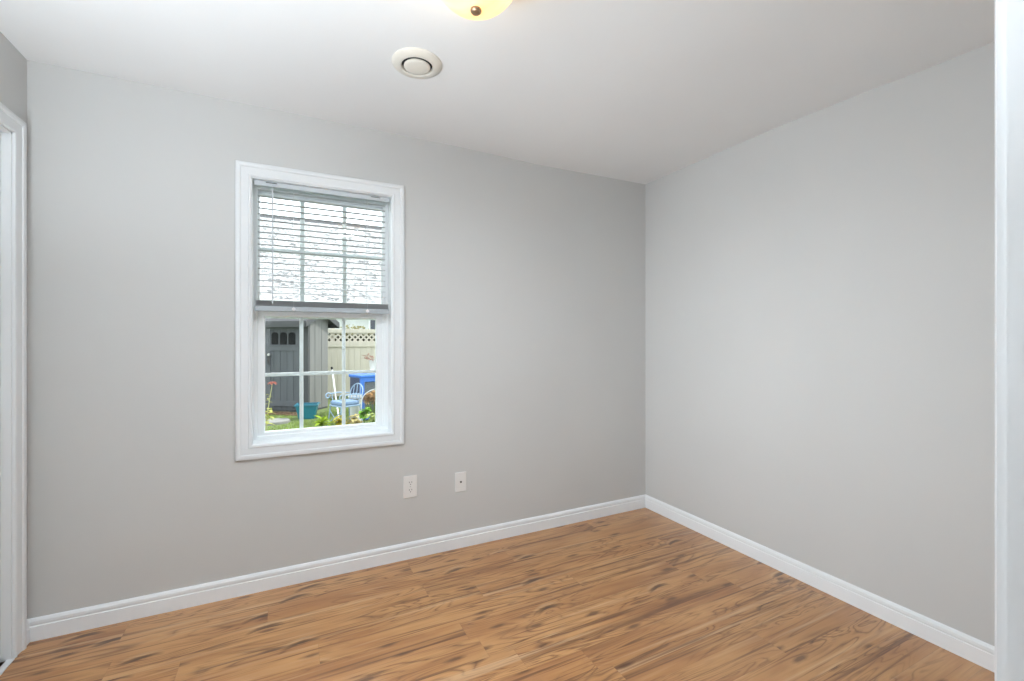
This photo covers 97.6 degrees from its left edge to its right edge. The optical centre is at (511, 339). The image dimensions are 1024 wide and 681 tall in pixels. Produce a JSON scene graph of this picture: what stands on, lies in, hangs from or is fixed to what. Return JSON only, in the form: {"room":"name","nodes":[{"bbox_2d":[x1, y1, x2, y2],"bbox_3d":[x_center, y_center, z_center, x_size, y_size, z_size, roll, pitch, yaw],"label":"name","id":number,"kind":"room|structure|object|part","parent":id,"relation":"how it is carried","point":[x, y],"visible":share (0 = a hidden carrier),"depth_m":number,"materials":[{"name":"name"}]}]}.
{"room":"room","nodes":[
{"label":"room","id":0,"kind":"room"},
{"bbox_2d":[0,32,26,666],"bbox_3d":[-1.523,-0.002,0.763,0.110,2.500,2.373,0,0,-26],"label":"wall","id":1,"kind":"structure","parent":0,"point":[13,65],"depth_m":1.76,"materials":[{"name":"grey paint"}]},
{"bbox_2d":[0,135,0,658],"bbox_3d":[-1.663,0.222,1.037,0.076,2.020,1.513,0,0,-26],"label":"door","id":2,"kind":"structure","parent":1,"relation":"in","point":[0,135],"depth_m":1.73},
{"bbox_2d":[0,102,26,675],"bbox_3d":[-1.652,0.186,1.043,0.129,2.123,1.667,0,0,-26],"label":"trim","id":3,"kind":"structure","parent":1,"relation":"attached to","point":[13,130],"depth_m":1.75,"materials":[{"name":"white wood"}]},
{"bbox_2d":[27,619,29,644],"bbox_3d":[-1.987,1.202,1.835,0.014,0.092,0.039,0,0,-26],"label":"baseboard","id":4,"kind":"structure","parent":1,"relation":"attached to","point":[28,628],"depth_m":1.84,"materials":[{"name":"white paint"}]},
{"bbox_2d":[27,60,645,618],"bbox_3d":[-0.584,0.058,2.638,3.800,2.620,0.150,0,0,-26],"label":"wall","id":5,"kind":"structure","parent":0,"point":[525,282],"depth_m":2.21,"materials":[{"name":"grey paint"}]},
{"bbox_2d":[235,160,403,460],"bbox_3d":[-1.014,-0.138,2.432,0.817,1.457,0.202,0,0,-26],"label":"window","id":6,"kind":"structure","parent":5,"relation":"in","point":[252,441],"depth_m":2.39,"materials":[{"name":"white plastic"}]},
{"bbox_3d":[-1.039,0.179,2.466,0.637,0.665,0.032,0,0,-26],"label":"sash","id":7,"kind":"part","parent":6,"relation":"part of","materials":[{"name":"white plastic"}]},
{"bbox_3d":[-1.047,-0.450,2.503,0.659,0.675,0.028,0,0,-26],"label":"sash","id":8,"kind":"part","parent":6,"relation":"part of","materials":[{"name":"white plastic"}]},
{"bbox_2d":[265,317,375,428],"bbox_3d":[-1.042,0.183,2.473,0.565,0.605,0.009,0,0,-26],"label":"grille","id":9,"kind":"object","parent":6,"relation":"attached to","point":[343,372],"depth_m":2.51,"materials":[{"name":"white plastic"}]},
{"bbox_2d":[260,202,381,302],"bbox_3d":[-1.050,-0.453,2.509,0.635,0.616,0.009,0,0,-26],"label":"grille","id":10,"kind":"object","parent":6,"relation":"attached to","point":[302,250],"depth_m":2.53,"materials":[{"name":"white plastic"}]},
{"bbox_3d":[-1.040,-0.138,2.484,0.675,1.315,0.085,0,0,-26],"label":"frame","id":11,"kind":"part","parent":6,"relation":"part of","materials":[{"name":"white plastic"}]},
{"bbox_2d":[254,180,388,313],"bbox_3d":[-0.990,-0.467,2.384,0.660,0.654,0.049,0,0,-26],"label":"window blind","id":12,"kind":"object","parent":6,"relation":"attached to","point":[272,305],"visible":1,"depth_m":2.37,"materials":[{"name":"white plastic"}]},
{"bbox_3d":[-1.129,-0.462,2.319,0.002,0.619,0.041,0,0,-26],"label":"ladder cord","id":13,"kind":"part","parent":12,"relation":"part of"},
{"bbox_3d":[-0.992,-0.154,2.387,0.658,0.028,0.032,0,0,-26],"label":"rail","id":14,"kind":"part","parent":12,"relation":"part of","materials":[{"name":"white plastic"}]},
{"bbox_3d":[-0.803,-0.462,2.481,0.002,0.619,0.041,0,0,-26],"label":"ladder cord","id":15,"kind":"part","parent":12,"relation":"part of","materials":[{"name":"white fabric"}]},
{"bbox_2d":[28,494,644,641],"bbox_3d":[-0.501,1.202,2.588,3.345,0.092,0.014,0,0,-26],"label":"baseboard","id":16,"kind":"structure","parent":5,"relation":"attached to","point":[86,618],"depth_m":2.28,"materials":[{"name":"white paint"}]},
{"bbox_2d":[403,475,416,497],"bbox_3d":[-0.579,0.840,2.552,0.078,0.124,0.009,0,0,-26],"label":"wall outlet","id":17,"kind":"object","parent":5,"relation":"attached to","point":[409,482],"visible":1,"depth_m":2.55,"materials":[{"name":"white plastic"}]},
{"bbox_2d":[455,471,465,491],"bbox_3d":[-0.306,0.855,2.684,0.071,0.116,0.015,0,0,-26],"label":"outlet","id":18,"kind":"object","parent":5,"relation":"attached to","point":[460,477],"visible":1,"depth_m":2.69,"materials":[{"name":"white plastic"}]},
{"bbox_2d":[0,0,994,183],"bbox_3d":[0.286,-1.194,0.885,3.800,0.156,4.030,0,0,-26],"label":"ceiling","id":19,"kind":"structure","parent":0,"point":[637,91],"depth_m":1.83,"materials":[{"name":"white paint"}]},
{"bbox_2d":[392,47,441,78],"bbox_3d":[-0.396,-1.141,1.872,0.206,0.024,0.206,0,0,-26],"label":"ceiling vent","id":20,"kind":"object","parent":19,"relation":"in","point":[412,62],"visible":1,"depth_m":1.84,"materials":[{"name":"white plastic"}]},
{"bbox_2d":[442,0,511,20],"bbox_3d":[-0.105,-1.048,1.301,0.272,0.210,0.272,0,0,-26],"label":"ceiling lamp","id":21,"kind":"object","parent":19,"relation":"attached to","point":[478,10],"visible":1,"depth_m":1.31,"materials":[{"name":"yellow glass"}]},
{"bbox_2d":[0,508,994,680],"bbox_3d":[-0.009,1.308,0.748,4.450,0.120,4.047,0,0,-26],"label":"floor","id":22,"kind":"structure","parent":0,"point":[641,594],"depth_m":1.93,"materials":[{"name":"laminate"}]},
{"bbox_2d":[646,42,994,645],"bbox_3d":[1.596,-0.002,2.261,0.120,2.500,2.505,0,0,-26],"label":"wall","id":23,"kind":"structure","parent":0,"point":[820,285],"depth_m":2.15,"materials":[{"name":"grey paint"}]},
{"bbox_2d":[645,494,994,672],"bbox_3d":[1.516,1.202,2.272,0.014,0.092,2.373,0,0,-26],"label":"baseboard","id":24,"kind":"structure","parent":23,"relation":"attached to","point":[981,653],"depth_m":2.12,"materials":[{"name":"white paint"}]},
{"bbox_3d":[0.451,-0.002,0.356,3.625,2.500,0.112,0,0,-26],"label":"wall","id":25,"kind":"structure","parent":0,"visible":0},
{"bbox_2d":[995,0,1023,680],"bbox_3d":[0.149,0.184,0.206,0.934,2.127,0.150,0,0,-26],"label":"trim","id":26,"kind":"structure","parent":25,"relation":"attached to","point":[1009,14],"depth_m":0.43,"materials":[{"name":"white wood"}]},
{"bbox_3d":[0.120,0.184,0.265,0.934,2.127,0.019,0,0,-26],"label":"casing","id":27,"kind":"part","parent":26,"relation":"part of","materials":[{"name":"white wood"}]},
{"label":"outside","id":28,"kind":"structure","parent":0,"visible":0},
{"bbox_2d":[265,396,372,430],"bbox_3d":[-13.945,1.748,28.076,60.000,0.300,57.303,0,0,-26],"label":"ground","id":29,"kind":"structure","parent":28,"point":[329,398],"depth_m":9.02,"materials":[{"name":"plant"}]},
{"bbox_2d":[265,382,276,430],"bbox_3d":[-3.929,1.145,7.224,0.286,0.906,0.238,0,0,-26],"label":"flower","id":30,"kind":"object","parent":29,"relation":"on","point":[271,383],"visible":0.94,"depth_m":7.22,"materials":[{"name":"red plant"}]},
{"bbox_3d":[-3.912,1.155,7.222,0.102,0.886,0.019,0,0,-10],"label":"stem","id":31,"kind":"part","parent":30,"relation":"part of","materials":[{"name":"green plant"}]},
{"bbox_2d":[265,418,289,425],"bbox_3d":[-4.612,1.575,8.511,0.720,0.045,0.546,0,0,-26],"label":"paving stone","id":32,"kind":"object","parent":29,"relation":"on","point":[277,421],"visible":0.48,"depth_m":8.50,"materials":[{"name":"grey stone"}]},
{"bbox_2d":[265,411,297,415],"bbox_3d":[-5.396,1.590,9.701,2.416,0.029,0.400,0,0,12],"label":"bark mulch","id":33,"kind":"object","parent":29,"relation":"on","point":[274,412],"visible":0.29,"depth_m":9.54,"materials":[{"name":"brown wood"}]},
{"bbox_2d":[265,318,339,411],"bbox_3d":[-5.396,0.463,10.329,2.390,2.270,1.200,0,0,12],"label":"garden shed","id":34,"kind":"object","parent":29,"relation":"on","point":[282,335],"visible":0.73,"depth_m":9.87,"materials":[{"name":"wood"}]},
{"bbox_3d":[-5.019,0.563,9.850,0.850,1.830,0.055,0,0,12],"label":"door","id":35,"kind":"part","parent":34,"relation":"part of","materials":[{"name":"wood"}]},
{"bbox_3d":[-5.396,1.573,10.329,2.090,0.050,0.700,0,0,12],"label":"rail","id":36,"kind":"part","parent":34,"relation":"part of","materials":[{"name":"grey wood"}]},
{"bbox_3d":[-4.494,0.578,9.775,0.148,1.980,0.067,0,0,12],"label":"corner trim","id":37,"kind":"part","parent":34,"relation":"part of","materials":[{"name":"grey wood"}]},
{"bbox_2d":[294,402,319,419],"bbox_3d":[-4.135,1.452,9.056,0.436,0.292,0.356,0,0,-16],"label":"tub","id":38,"kind":"object","parent":29,"relation":"on","point":[310,409],"visible":0.96,"depth_m":8.94,"materials":[{"name":"plastic"}]},
{"bbox_2d":[260,213,381,335],"bbox_3d":[-10.008,-2.387,23.970,15.600,7.970,12.560,0,0,-26],"label":"sky","id":39,"kind":"structure","parent":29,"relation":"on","point":[373,298],"depth_m":20.35,"materials":[{"name":"white"}]},
{"bbox_3d":[-5.811,-0.377,19.983,1.010,1.430,0.015,0,0,-26],"label":"pane","id":40,"kind":"part","parent":39,"relation":"part of","materials":[{"name":"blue glass"}]},
{"bbox_2d":[313,415,332,426],"bbox_3d":[-3.123,1.437,7.430,0.358,0.323,0.374,0,0,-26],"label":"plant","id":41,"kind":"object","parent":29,"relation":"on","point":[320,422],"visible":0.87,"depth_m":7.41,"materials":[{"name":"green plant"}]},
{"bbox_2d":[331,367,339,417],"bbox_3d":[-3.731,1.113,9.460,0.044,0.997,1.187,0,0,-29],"label":"pole","id":42,"kind":"object","parent":29,"relation":"on","point":[331,367],"visible":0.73,"depth_m":9.50,"materials":[{"name":"white paint"}]},
{"bbox_2d":[332,415,347,424],"bbox_3d":[-2.852,1.421,7.452,0.236,0.355,0.260,0,0,-15],"label":"plant","id":43,"kind":"object","parent":29,"relation":"on","point":[339,420],"visible":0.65,"depth_m":7.42,"materials":[{"name":"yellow plant"}]},
{"bbox_2d":[325,383,362,425],"bbox_3d":[-2.992,1.203,8.065,0.490,0.792,0.523,0,0,39],"label":"garden chair","id":44,"kind":"object","parent":29,"relation":"on","point":[349,402],"visible":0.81,"depth_m":8.02,"materials":[{"name":"blue metal"}]},
{"bbox_2d":[330,399,358,405],"bbox_3d":[-3.004,1.138,8.050,0.380,0.070,0.360,0,0,39],"label":"cushion","id":45,"kind":"object","parent":44,"relation":"on","point":[349,402],"depth_m":7.96,"materials":[{"name":"blue fabric"}]},
{"bbox_3d":[-2.997,1.185,8.058,0.400,0.025,0.400,0,0,39],"label":"seat","id":46,"kind":"part","parent":44,"relation":"part of","materials":[{"name":"blue metal"}]},
{"bbox_3d":[-2.851,0.998,8.235,0.422,0.382,0.082,0,0,39],"label":"backrest","id":47,"kind":"part","parent":44,"relation":"part of","materials":[{"name":"blue metal"}]},
{"bbox_2d":[335,324,364,339],"bbox_3d":[-5.098,0.583,14.437,1.596,2.040,1.258,0,0,-26],"label":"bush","id":48,"kind":"object","parent":29,"relation":"on","point":[353,327],"visible":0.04,"depth_m":14.35,"materials":[{"name":"green plant"}]},
{"bbox_2d":[328,328,374,397],"bbox_3d":[-4.890,0.638,12.092,7.200,1.920,0.180,0,0,-26],"label":"fence","id":49,"kind":"object","parent":29,"relation":"on","point":[355,350],"visible":0.13,"depth_m":12.23,"materials":[{"name":"beige wood"}]},
{"bbox_3d":[-4.858,1.478,12.030,7.200,0.120,0.030,0,0,-26],"label":"rail","id":50,"kind":"part","parent":49,"relation":"part of","materials":[{"name":"beige wood"}]},
{"bbox_3d":[-4.870,-0.220,12.052,7.200,0.105,0.090,0,0,-26],"label":"rail","id":51,"kind":"part","parent":49,"relation":"part of","materials":[{"name":"beige wood"}]},
{"bbox_3d":[-4.870,0.138,12.052,7.200,0.150,0.090,0,0,-26],"label":"rail","id":52,"kind":"part","parent":49,"relation":"part of","materials":[{"name":"beige wood"}]},
{"bbox_2d":[328,333,374,340],"bbox_3d":[-4.911,0.713,12.469,3.093,1.772,0.504,0,0,-26],"label":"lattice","id":53,"kind":"object","parent":29,"relation":"on","point":[329,334],"visible":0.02,"depth_m":12.61,"materials":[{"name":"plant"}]},
{"bbox_2d":[346,414,362,423],"bbox_3d":[-2.599,1.424,7.425,0.261,0.349,0.258,0,0,21],"label":"plant","id":54,"kind":"object","parent":29,"relation":"on","point":[354,420],"visible":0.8,"depth_m":7.39,"materials":[{"name":"yellow plant"}]},
{"bbox_2d":[348,395,361,423],"bbox_3d":[-2.980,1.338,8.529,0.268,0.520,0.276,0,0,-26],"label":"chair","id":55,"kind":"object","parent":29,"relation":"on","point":[355,409],"visible":0.45,"depth_m":8.44,"materials":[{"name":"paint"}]},
{"bbox_2d":[349,373,374,419],"bbox_3d":[-2.926,1.150,9.040,0.485,0.895,0.550,0,0,43],"label":"storage bin","id":56,"kind":"object","parent":29,"relation":"on","point":[367,380],"visible":0.3,"depth_m":8.83,"materials":[{"name":"blue plastic"}]},
{"bbox_3d":[-2.926,0.733,9.040,0.485,0.060,0.550,0,0,43],"label":"lid","id":57,"kind":"part","parent":56,"relation":"part of","materials":[{"name":"blue plastic"}]},
{"bbox_3d":[-2.772,1.158,8.897,0.045,0.840,0.520,0,0,43],"label":"blue frame","id":58,"kind":"part","parent":56,"relation":"part of","materials":[{"name":"plastic"}]},
{"bbox_3d":[-2.779,1.163,8.903,0.017,0.650,0.360,0,0,43],"label":"panel","id":59,"kind":"part","parent":56,"relation":"part of","materials":[{"name":"blue plastic"}]},
{"bbox_2d":[359,407,371,422],"bbox_3d":[-2.590,1.391,7.890,0.232,0.414,0.248,0,0,-26],"label":"leaf plant","id":60,"kind":"object","parent":29,"relation":"on","point":[366,410],"visible":0.86,"depth_m":7.85,"materials":[{"name":"green plant"}]},
{"bbox_2d":[363,390,374,414],"bbox_3d":[-2.554,1.276,8.401,0.530,0.648,0.492,0,0,-26],"label":"hydrangea","id":61,"kind":"object","parent":29,"relation":"on","point":[368,397],"visible":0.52,"depth_m":8.28,"materials":[{"name":"brown plant"}]},
{"bbox_2d":[364,413,374,422],"bbox_3d":[-2.300,1.411,7.452,0.280,0.375,0.273,0,0,-26],"label":"plant","id":62,"kind":"object","parent":29,"relation":"on","point":[372,417],"visible":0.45,"depth_m":7.40,"materials":[{"name":"green plant"}]},
{"bbox_3d":[-2.876,1.173,10.106,1.040,0.850,0.720,0,0,-26],"label":"garden table","id":63,"kind":"object","parent":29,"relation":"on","visible":0},
{"bbox_2d":[361,353,374,369],"bbox_3d":[-3.041,0.506,10.023,0.677,0.483,0.638,0,0,-26],"label":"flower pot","id":64,"kind":"object","parent":63,"relation":"on","point":[371,361],"visible":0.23,"depth_m":9.85,"materials":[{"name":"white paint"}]},
{"bbox_3d":[-3.024,0.603,9.976,0.324,0.290,0.324,0,0,-26],"label":"pot","id":65,"kind":"part","parent":64,"relation":"part of","materials":[{"name":"white paint"}]}
]}

